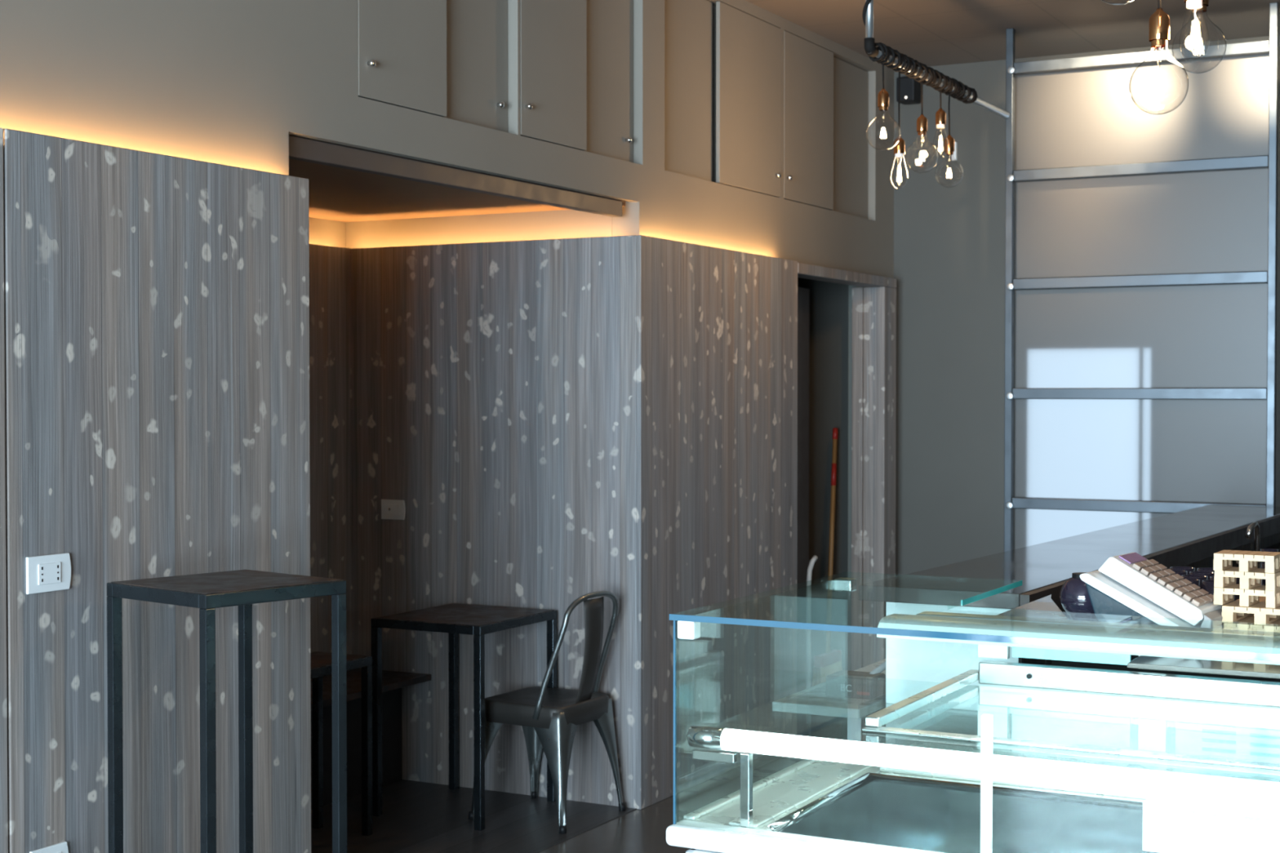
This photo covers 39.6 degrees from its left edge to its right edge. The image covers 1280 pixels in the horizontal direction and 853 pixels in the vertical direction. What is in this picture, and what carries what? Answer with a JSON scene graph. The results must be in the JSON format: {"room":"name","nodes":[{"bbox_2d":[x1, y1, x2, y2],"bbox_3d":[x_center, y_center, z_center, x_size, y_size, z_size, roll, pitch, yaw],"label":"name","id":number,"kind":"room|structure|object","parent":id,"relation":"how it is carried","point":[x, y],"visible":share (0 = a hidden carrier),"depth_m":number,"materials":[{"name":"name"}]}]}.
{"room":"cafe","nodes":[
{"label":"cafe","id":0,"kind":"room"},
{"bbox_2d":[309,217,346,248],"bbox_3d":[-1.823,0.172,6.583,0.100,2.600,2.500,1,1,28],"label":"wall","id":1,"kind":"structure","parent":0,"point":[323,232],"depth_m":7.43,"materials":[{"name":"beige paint"}]},
{"bbox_2d":[309,244,351,654],"bbox_3d":[-1.683,0.374,6.552,0.020,2.197,1.990,1,1,28],"label":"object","id":2,"kind":"structure","parent":1,"relation":"attached to","point":[330,319],"depth_m":7.29,"materials":[{"name":"grey wood"}]},
{"bbox_2d":[0,0,893,287],"bbox_3d":[-1.692,-0.153,3.980,0.250,3.350,12.440,1,1,28],"label":"wall","id":3,"kind":"structure","parent":0,"point":[228,82],"depth_m":5.12,"materials":[{"name":"beige paint"}]},
{"bbox_2d":[26,552,71,594],"bbox_3d":[-1.383,0.344,4.164,0.012,0.086,0.134,1,1,28],"label":"power socket","id":4,"kind":"object","parent":3,"relation":"attached to","point":[52,572],"visible":1,"depth_m":4.16,"materials":[{"name":"white plastic"}]},
{"bbox_2d":[29,841,68,852],"bbox_3d":[-1.385,1.029,4.174,0.012,0.086,0.116,1,1,28],"label":"power socket","id":5,"kind":"object","parent":3,"relation":"attached to","point":[62,847],"visible":1,"depth_m":4.19,"materials":[{"name":"white plastic"}]},
{"bbox_2d":[0,127,311,852],"bbox_3d":[-2.004,0.413,4.470,1.370,2.200,1.992,1,1,28],"label":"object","id":6,"kind":"structure","parent":3,"relation":"attached to","point":[154,308],"depth_m":4.45,"materials":[{"name":"grey wood"}]},
{"bbox_2d":[357,0,507,132],"bbox_3d":[-0.650,-1.376,5.698,0.099,0.766,0.894,1,1,28],"label":"upper cabinet","id":7,"kind":"object","parent":3,"relation":"attached to","point":[448,59],"visible":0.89,"depth_m":5.67,"materials":[{"name":"beige paint"}]},
{"bbox_2d":[288,135,622,217],"bbox_3d":[-0.560,-0.818,5.934,0.040,0.060,2.024,1,1,28],"label":"trim","id":8,"kind":"structure","parent":3,"relation":"attached to","point":[300,148],"depth_m":5.75,"materials":[{"name":"grey wood"}]},
{"bbox_2d":[520,0,633,162],"bbox_3d":[-0.221,-1.392,6.504,0.099,0.766,0.892,1,1,28],"label":"upper cabinet","id":9,"kind":"object","parent":3,"relation":"attached to","point":[576,56],"visible":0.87,"depth_m":6.46,"materials":[{"name":"beige paint"}]},
{"bbox_2d":[664,0,781,197],"bbox_3d":[0.349,-1.413,7.574,0.099,0.766,1.154,1,1,28],"label":"upper cabinet","id":10,"kind":"object","parent":3,"relation":"attached to","point":[722,62],"visible":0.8,"depth_m":7.54,"materials":[{"name":"beige paint"}]},
{"bbox_2d":[796,286,808,692],"bbox_3d":[0.690,0.369,8.636,0.040,2.115,0.831,0,1,21],"label":"door","id":11,"kind":"structure","parent":3,"relation":"in","point":[802,293],"depth_m":8.91,"materials":[{"name":"grey wood"}]},
{"bbox_2d":[783,31,868,218],"bbox_3d":[0.913,-1.434,8.633,0.099,0.766,1.177,1,1,28],"label":"upper cabinet","id":12,"kind":"object","parent":3,"relation":"attached to","point":[826,96],"visible":0.88,"depth_m":8.52,"materials":[{"name":"beige paint"}]},
{"bbox_2d":[797,262,897,671],"bbox_3d":[0.951,0.335,8.750,0.182,2.190,1.313,1,1,28],"label":"door frame","id":13,"kind":"structure","parent":3,"relation":"in","point":[873,319],"depth_m":9.18,"materials":[{"name":"grey wood"}]},
{"bbox_2d":[288,134,625,222],"bbox_3d":[-1.192,-0.891,6.215,1.360,0.100,2.280,1,1,28],"label":"ceiling","id":14,"kind":"structure","parent":0,"point":[335,193],"depth_m":6.63,"materials":[{"name":"grey paint"}]},
{"bbox_2d":[346,209,612,248],"bbox_3d":[-0.672,0.157,7.318,1.339,2.600,0.120,1,1,28],"label":"wall","id":15,"kind":"structure","parent":0,"point":[559,224],"depth_m":7.22,"materials":[{"name":"beige paint"}]},
{"bbox_2d":[381,499,405,519],"bbox_3d":[-1.017,0.342,7.317,0.118,0.082,0.013,1,1,28],"label":"wall switch","id":16,"kind":"object","parent":15,"relation":"attached to","point":[393,509],"visible":1,"depth_m":7.31,"materials":[{"name":"white plastic"}]},
{"bbox_2d":[311,686,885,852],"bbox_3d":[0.596,1.593,2.853,9.600,0.103,12.540,1,1,28],"label":"floor","id":17,"kind":"structure","parent":0,"point":[417,816],"depth_m":6.63,"materials":[{"name":"grey tile"}]},
{"bbox_2d":[106,569,346,852],"bbox_3d":[-0.983,0.941,4.247,0.390,1.147,0.405,1,1,40],"label":"bar table","id":18,"kind":"object","parent":17,"relation":"on","point":[206,592],"visible":1,"depth_m":4.21,"materials":[{"name":"metal"}]},
{"bbox_2d":[310,651,372,835],"bbox_3d":[-1.192,1.152,6.243,0.250,0.647,0.500,1,1,28],"label":"stool","id":19,"kind":"object","parent":17,"relation":"on","point":[321,662],"visible":0.53,"depth_m":6.39,"materials":[{"name":"black metal"}]},
{"bbox_2d":[311,667,431,810],"bbox_3d":[-1.490,1.247,6.466,0.405,0.446,1.970,1,1,28],"label":"bench","id":20,"kind":"object","parent":17,"relation":"on","point":[393,682],"visible":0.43,"depth_m":7.04,"materials":[{"name":"metal"}]},
{"bbox_2d":[370,603,556,831],"bbox_3d":[-0.667,1.091,6.813,0.490,0.747,0.545,1,1,28],"label":"square table","id":21,"kind":"object","parent":17,"relation":"on","point":[453,619],"visible":0.97,"depth_m":6.68,"materials":[{"name":"metal"}]},
{"bbox_2d":[468,591,625,834],"bbox_3d":[-0.345,1.039,6.702,0.442,0.860,0.436,1,1,31],"label":"metal chair","id":22,"kind":"object","parent":17,"relation":"on","point":[549,718],"visible":0.92,"depth_m":6.59,"materials":[{"name":"black metal"}]},
{"bbox_2d":[806,555,817,724],"bbox_3d":[0.831,1.028,8.589,0.023,0.810,0.072,1,2,45],"label":"handle","id":23,"kind":"object","parent":17,"relation":"on","point":[815,557],"visible":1,"depth_m":8.56,"materials":[{"name":"white metal"}]},
{"bbox_2d":[812,427,842,686],"bbox_3d":[0.993,0.716,9.237,0.097,1.410,0.425,0,1,22],"label":"broom","id":24,"kind":"object","parent":17,"relation":"on","point":[828,663],"visible":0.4,"depth_m":9.24,"materials":[{"name":"brown wood"}]},
{"bbox_2d":[772,658,885,742],"bbox_3d":[0.682,1.103,4.984,0.240,0.800,1.000,1,1,28],"label":"table","id":25,"kind":"object","parent":17,"relation":"on","point":[814,700],"visible":0.38,"depth_m":4.59,"materials":[{"name":"paint"}]},
{"bbox_2d":[826,661,885,699],"bbox_3d":[0.606,0.658,4.755,0.134,0.099,0.264,1,1,28],"label":"box","id":26,"kind":"object","parent":25,"relation":"on","point":[842,683],"visible":0.97,"depth_m":4.65,"materials":[{"name":"white plastic"}]},
{"bbox_2d":[666,576,1279,852],"bbox_3d":[1.308,0.951,3.546,2.205,1.161,1.225,1,1,28],"label":"display case","id":27,"kind":"object","parent":17,"relation":"on","point":[1064,759],"visible":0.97,"depth_m":3.73,"materials":[{"name":"clear glass"}]},
{"bbox_2d":[720,728,1279,808],"bbox_3d":[1.095,0.629,3.027,2.100,0.042,0.043,1,1,28],"label":"lamp","id":28,"kind":"object","parent":27,"relation":"attached to","point":[984,765],"depth_m":3.24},
{"bbox_2d":[876,613,1279,665],"bbox_3d":[1.308,0.411,3.152,1.845,0.039,0.100,1,1,28],"label":"lamp","id":29,"kind":"object","parent":27,"relation":"attached to","point":[1108,633],"depth_m":3.38,"materials":[{"name":"white paint"}]},
{"bbox_2d":[1059,572,1097,621],"bbox_3d":[1.041,0.400,4.167,0.112,0.114,0.112,1,1,28],"label":"jar","id":30,"kind":"object","parent":27,"relation":"on","point":[1074,597],"visible":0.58,"depth_m":4.13,"materials":[{"name":"black glass"}]},
{"bbox_2d":[1080,552,1223,628],"bbox_3d":[1.138,0.374,3.922,0.278,0.175,0.195,1,1,35],"label":"cash register","id":31,"kind":"object","parent":27,"relation":"on","point":[1131,588],"visible":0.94,"depth_m":3.88,"materials":[{"name":"white plastic"}]},
{"bbox_2d":[1142,795,1279,852],"bbox_3d":[1.668,0.820,3.352,1.390,0.100,0.143,1,1,28],"label":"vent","id":32,"kind":"object","parent":27,"relation":"attached to","point":[1170,824],"depth_m":3.56,"materials":[{"name":"plastic"}]},
{"bbox_2d":[1200,710,1279,776],"bbox_3d":[1.824,0.693,3.588,1.340,0.125,0.024,1,1,28],"label":"vent","id":33,"kind":"object","parent":27,"relation":"attached to","point":[1252,735],"depth_m":3.86,"materials":[{"name":"grey plastic"}]},
{"bbox_2d":[1223,613,1279,632],"bbox_3d":[1.397,0.443,3.910,0.167,0.036,0.230,1,1,32],"label":"pallet","id":34,"kind":"object","parent":27,"relation":"on","point":[1246,624],"visible":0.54,"depth_m":3.84,"materials":[{"name":"brown wood"}]},
{"bbox_2d":[1221,596,1279,625],"bbox_3d":[1.393,0.407,3.917,0.162,0.036,0.230,1,1,32],"label":"pallet","id":35,"kind":"object","parent":34,"relation":"on","point":[1232,612],"visible":0.78,"depth_m":3.85,"materials":[{"name":"brown wood"}]},
{"bbox_2d":[1213,583,1279,608],"bbox_3d":[1.335,0.370,3.891,0.129,0.037,0.100,1,1,32],"label":"pallet","id":36,"kind":"object","parent":35,"relation":"on","point":[1222,596],"visible":0.91,"depth_m":3.85,"materials":[{"name":"brown wood"}]},
{"bbox_2d":[1213,566,1279,591],"bbox_3d":[1.336,0.333,3.890,0.129,0.037,0.100,1,1,34],"label":"pallet","id":37,"kind":"object","parent":36,"relation":"on","point":[1222,579],"visible":0.94,"depth_m":3.85,"materials":[{"name":"brown wood"}]},
{"bbox_2d":[1213,550,1279,573],"bbox_3d":[1.332,0.295,3.891,0.127,0.037,0.100,1,1,30],"label":"pallet","id":38,"kind":"object","parent":37,"relation":"on","point":[1223,560],"visible":1,"depth_m":3.86,"materials":[{"name":"brown wood"}]},
{"bbox_2d":[858,504,1279,747],"bbox_3d":[1.725,0.930,6.153,0.450,1.100,3.831,1,1,30],"label":"counter","id":39,"kind":"object","parent":17,"relation":"on","point":[1190,538],"depth_m":4.72,"materials":[{"name":"white laminate"}]},
{"bbox_2d":[858,504,1279,608],"bbox_3d":[1.714,0.400,6.149,0.575,0.040,3.810,1,1,28],"label":"countertop","id":40,"kind":"structure","parent":39,"relation":"on","point":[1039,566],"depth_m":5.25,"materials":[{"name":"clear glass"}]},
{"bbox_2d":[1004,2,1279,551],"bbox_3d":[2.260,-0.208,8.094,1.210,3.300,0.086,1,1,28],"label":"shelving unit","id":41,"kind":"object","parent":17,"relation":"on","point":[1140,289],"visible":0.8,"depth_m":8.12,"materials":[{"name":"metal"}]},
{"bbox_2d":[1051,542,1279,682],"bbox_3d":[2.374,0.988,5.778,1.180,1.000,3.705,1,1,28],"label":"countertop","id":42,"kind":"structure","parent":17,"relation":"on","point":[1277,546],"depth_m":4.34,"materials":[{"name":"black plastic"}]},
{"bbox_2d":[1171,569,1186,575],"bbox_3d":[1.491,0.453,4.960,0.067,0.100,0.068,1,1,28],"label":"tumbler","id":43,"kind":"object","parent":42,"relation":"on","point":[1177,571],"visible":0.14,"depth_m":4.94,"materials":[{"name":"clear glass"}]},
{"bbox_2d":[1169,566,1195,574],"bbox_3d":[1.543,0.452,5.057,0.067,0.100,0.068,1,1,28],"label":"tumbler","id":44,"kind":"object","parent":42,"relation":"on","point":[1187,569],"visible":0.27,"depth_m":5.04,"materials":[{"name":"clear glass"}]},
{"bbox_2d":[1182,578,1199,586],"bbox_3d":[1.454,0.458,4.730,0.067,0.100,0.068,1,1,28],"label":"tumbler","id":45,"kind":"object","parent":42,"relation":"on","point":[1197,582],"visible":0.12,"depth_m":4.71,"materials":[{"name":"clear glass"}]},
{"bbox_2d":[1181,574,1207,589],"bbox_3d":[1.506,0.456,4.827,0.067,0.100,0.068,1,1,28],"label":"tumbler","id":46,"kind":"object","parent":42,"relation":"on","point":[1201,578],"visible":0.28,"depth_m":4.80,"materials":[{"name":"clear glass"}]},
{"bbox_2d":[1189,571,1214,579],"bbox_3d":[1.557,0.454,4.925,0.067,0.100,0.068,1,1,28],"label":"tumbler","id":47,"kind":"object","parent":42,"relation":"on","point":[1208,574],"visible":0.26,"depth_m":4.91,"materials":[{"name":"clear glass"}]},
{"bbox_2d":[1196,568,1214,572],"bbox_3d":[1.609,0.452,5.022,0.067,0.100,0.068,1,1,28],"label":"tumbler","id":48,"kind":"object","parent":42,"relation":"on","point":[1211,570],"visible":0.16,"depth_m":5.01,"materials":[{"name":"clear glass"}]},
{"bbox_2d":[1202,579,1226,605],"bbox_3d":[1.520,0.459,4.695,0.067,0.100,0.068,1,1,28],"label":"tumbler","id":49,"kind":"object","parent":42,"relation":"on","point":[1207,585],"visible":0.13,"depth_m":4.67,"materials":[{"name":"clear glass"}]},
{"bbox_2d":[1234,577,1239,600],"bbox_3d":[1.623,0.455,4.889,0.067,0.100,0.068,1,1,28],"label":"tumbler","id":50,"kind":"object","parent":42,"relation":"on","point":[1237,580],"visible":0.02,"depth_m":4.86,"materials":[{"name":"clear glass"}]},
{"bbox_2d":[1235,521,1262,585],"bbox_3d":[1.818,0.388,5.269,0.078,0.218,0.099,0,1,0],"label":"tap","id":51,"kind":"object","parent":42,"relation":"on","point":[1254,525],"visible":0.38,"depth_m":5.27,"materials":[{"name":"silver metal"}]},
{"bbox_2d":[1261,562,1266,586],"bbox_3d":[1.943,0.458,5.490,0.047,0.070,0.048,1,1,28],"label":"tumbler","id":52,"kind":"object","parent":42,"relation":"on","point":[1263,565],"visible":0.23,"depth_m":5.48,"materials":[{"name":"clear glass"}]},
{"bbox_2d":[1260,548,1278,563],"bbox_3d":[2.078,0.446,5.871,0.054,0.080,0.054,1,1,28],"label":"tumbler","id":53,"kind":"object","parent":42,"relation":"on","point":[1273,550],"visible":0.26,"depth_m":5.86,"materials":[{"name":"clear glass"}]},
{"bbox_2d":[847,284,855,671],"bbox_3d":[-0.186,0.121,9.189,2.239,2.600,1.840,1,1,28],"label":"wall","id":54,"kind":"structure","parent":0,"point":[850,310],"depth_m":9.28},
{"bbox_2d":[350,235,797,809],"bbox_3d":[-0.252,0.350,7.781,1.390,2.197,1.526,1,1,28],"label":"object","id":55,"kind":"structure","parent":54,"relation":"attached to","point":[554,423],"depth_m":7.14,"materials":[{"name":"grey wood"}]},
{"bbox_2d":[745,0,1279,67],"bbox_3d":[1.461,-1.796,2.326,7.640,0.100,12.540,1,1,28],"label":"ceiling","id":56,"kind":"structure","parent":0,"point":[931,33],"depth_m":8.18,"materials":[{"name":"paint"}]},
{"bbox_2d":[862,0,1009,118],"bbox_3d":[1.284,-1.628,7.497,0.080,0.445,1.830,1,1,28],"label":"rail","id":57,"kind":"object","parent":56,"relation":"hanging from","point":[957,90],"visible":1,"depth_m":7.13,"materials":[{"name":"metal"}]},
{"bbox_2d":[866,59,900,151],"bbox_3d":[0.939,-1.250,6.856,0.132,0.370,0.132,0,1,18],"label":"pendant bulb","id":58,"kind":"object","parent":57,"relation":"hanging from","point":[882,95],"visible":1,"depth_m":6.84,"materials":[{"name":"clear glass"}]},
{"bbox_2d":[877,88,888,106],"bbox_3d":[0.939,-1.268,6.855,0.044,0.069,0.044,0,1,18],"label":"socket","id":59,"kind":"object","parent":58,"relation":"attached to","point":[882,95],"depth_m":6.84,"materials":[{"name":"gold metal"}]},
{"bbox_2d":[890,67,907,188],"bbox_3d":[1.024,-1.188,7.018,0.068,0.497,0.068,0,1,2],"label":"pendant bulb","id":60,"kind":"object","parent":57,"relation":"hanging from","point":[900,148],"visible":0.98,"depth_m":7.01,"materials":[{"name":"clear glass"}]},
{"bbox_2d":[893,136,905,154],"bbox_3d":[1.024,-1.111,7.019,0.044,0.069,0.044,0,1,2],"label":"socket","id":61,"kind":"object","parent":60,"relation":"attached to","point":[900,148],"depth_m":7.00,"materials":[{"name":"gold metal"}]},
{"bbox_2d":[905,80,937,173],"bbox_3d":[1.151,-1.239,7.255,0.132,0.406,0.132,1,1,27],"label":"pendant bulb","id":62,"kind":"object","parent":57,"relation":"hanging from","point":[922,121],"visible":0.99,"depth_m":7.24,"materials":[{"name":"clear glass"}]},
{"bbox_2d":[916,114,927,131],"bbox_3d":[1.151,-1.239,7.255,0.044,0.069,0.044,1,1,27],"label":"socket","id":63,"kind":"object","parent":62,"relation":"attached to","point":[922,121],"depth_m":7.24,"materials":[{"name":"gold metal"}]},
{"bbox_2d":[932,87,948,157],"bbox_3d":[1.262,-1.294,7.463,0.068,0.328,0.068,-1,1,-29],"label":"pendant bulb","id":64,"kind":"object","parent":57,"relation":"hanging from","point":[940,115],"visible":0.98,"depth_m":7.45,"materials":[{"name":"clear glass"}]},
{"bbox_2d":[935,107,946,124],"bbox_3d":[1.262,-1.302,7.463,0.044,0.069,0.044,-1,1,-30],"label":"socket","id":65,"kind":"object","parent":64,"relation":"attached to","point":[940,115],"depth_m":7.44,"materials":[{"name":"gold metal"}]},
{"bbox_2d":[934,92,963,187],"bbox_3d":[1.317,-1.233,7.567,0.120,0.430,0.120,1,2,43],"label":"pendant bulb","id":66,"kind":"object","parent":57,"relation":"hanging from","point":[949,145],"visible":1,"depth_m":7.56,"materials":[{"name":"clear glass"}]},
{"bbox_2d":[944,134,954,151],"bbox_3d":[1.317,-1.206,7.567,0.044,0.069,0.044,1,2,43],"label":"socket","id":67,"kind":"object","parent":66,"relation":"attached to","point":[949,145],"depth_m":7.55,"materials":[{"name":"gold metal"}]},
{"bbox_3d":[1.197,-1.570,3.921,0.030,0.414,1.529,1,1,28],"label":"rail","id":68,"kind":"object","parent":56,"relation":"hanging from","visible":0},
{"bbox_2d":[1128,0,1188,115],"bbox_3d":[1.129,-1.027,3.860,0.125,0.696,0.125,1,1,35],"label":"pendant bulb","id":69,"kind":"object","parent":68,"relation":"hanging from","point":[1159,20],"visible":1,"depth_m":3.85,"materials":[{"name":"clear glass"}]},
{"bbox_2d":[1148,8,1169,41],"bbox_3d":[1.129,-0.874,3.863,0.044,0.069,0.044,1,1,34],"label":"socket","id":70,"kind":"object","parent":69,"relation":"attached to","point":[1159,21],"depth_m":3.85,"materials":[{"name":"gold metal"}]},
{"bbox_2d":[1178,0,1208,59],"bbox_3d":[1.228,-1.095,3.936,0.064,0.564,0.064,0,1,-8],"label":"pendant bulb","id":71,"kind":"object","parent":68,"relation":"hanging from","point":[1190,4],"visible":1,"depth_m":3.94,"materials":[{"name":"clear glass"}]},
{"bbox_2d":[1172,0,1226,73],"bbox_3d":[1.338,-1.114,4.249,0.125,0.538,0.125,0,1,17],"label":"pendant bulb","id":72,"kind":"object","parent":68,"relation":"hanging from","point":[1206,3],"visible":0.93,"depth_m":4.25,"materials":[{"name":"clear glass"}]},
{"bbox_2d":[1202,0,1208,6],"bbox_3d":[1.338,-1.040,4.251,0.044,0.069,0.044,0,1,17],"label":"socket","id":73,"kind":"object","parent":72,"relation":"attached to","point":[1206,3],"depth_m":4.23,"materials":[{"name":"orange metal"}]},
{"bbox_2d":[797,35,1279,686],"bbox_3d":[3.523,-0.212,8.318,9.600,3.300,0.120,1,1,28],"label":"wall","id":74,"kind":"structure","parent":0,"point":[949,242],"depth_m":9.29,"materials":[{"name":"grey paint"}]},
{"bbox_2d":[896,75,920,104],"bbox_3d":[1.405,-1.751,9.266,0.100,0.130,0.144,1,1,28],"label":"wall speaker","id":75,"kind":"object","parent":74,"relation":"attached to","point":[910,89],"visible":0.87,"depth_m":9.21,"materials":[{"name":"black plastic"}]},
{"bbox_2d":[951,142,957,160],"bbox_3d":[1.631,-1.427,9.219,0.024,0.095,0.025,1,1,28],"label":"wall sensor","id":76,"kind":"object","parent":74,"relation":"attached to","point":[954,156],"visible":0.66,"depth_m":9.21,"materials":[{"name":"white plastic"}]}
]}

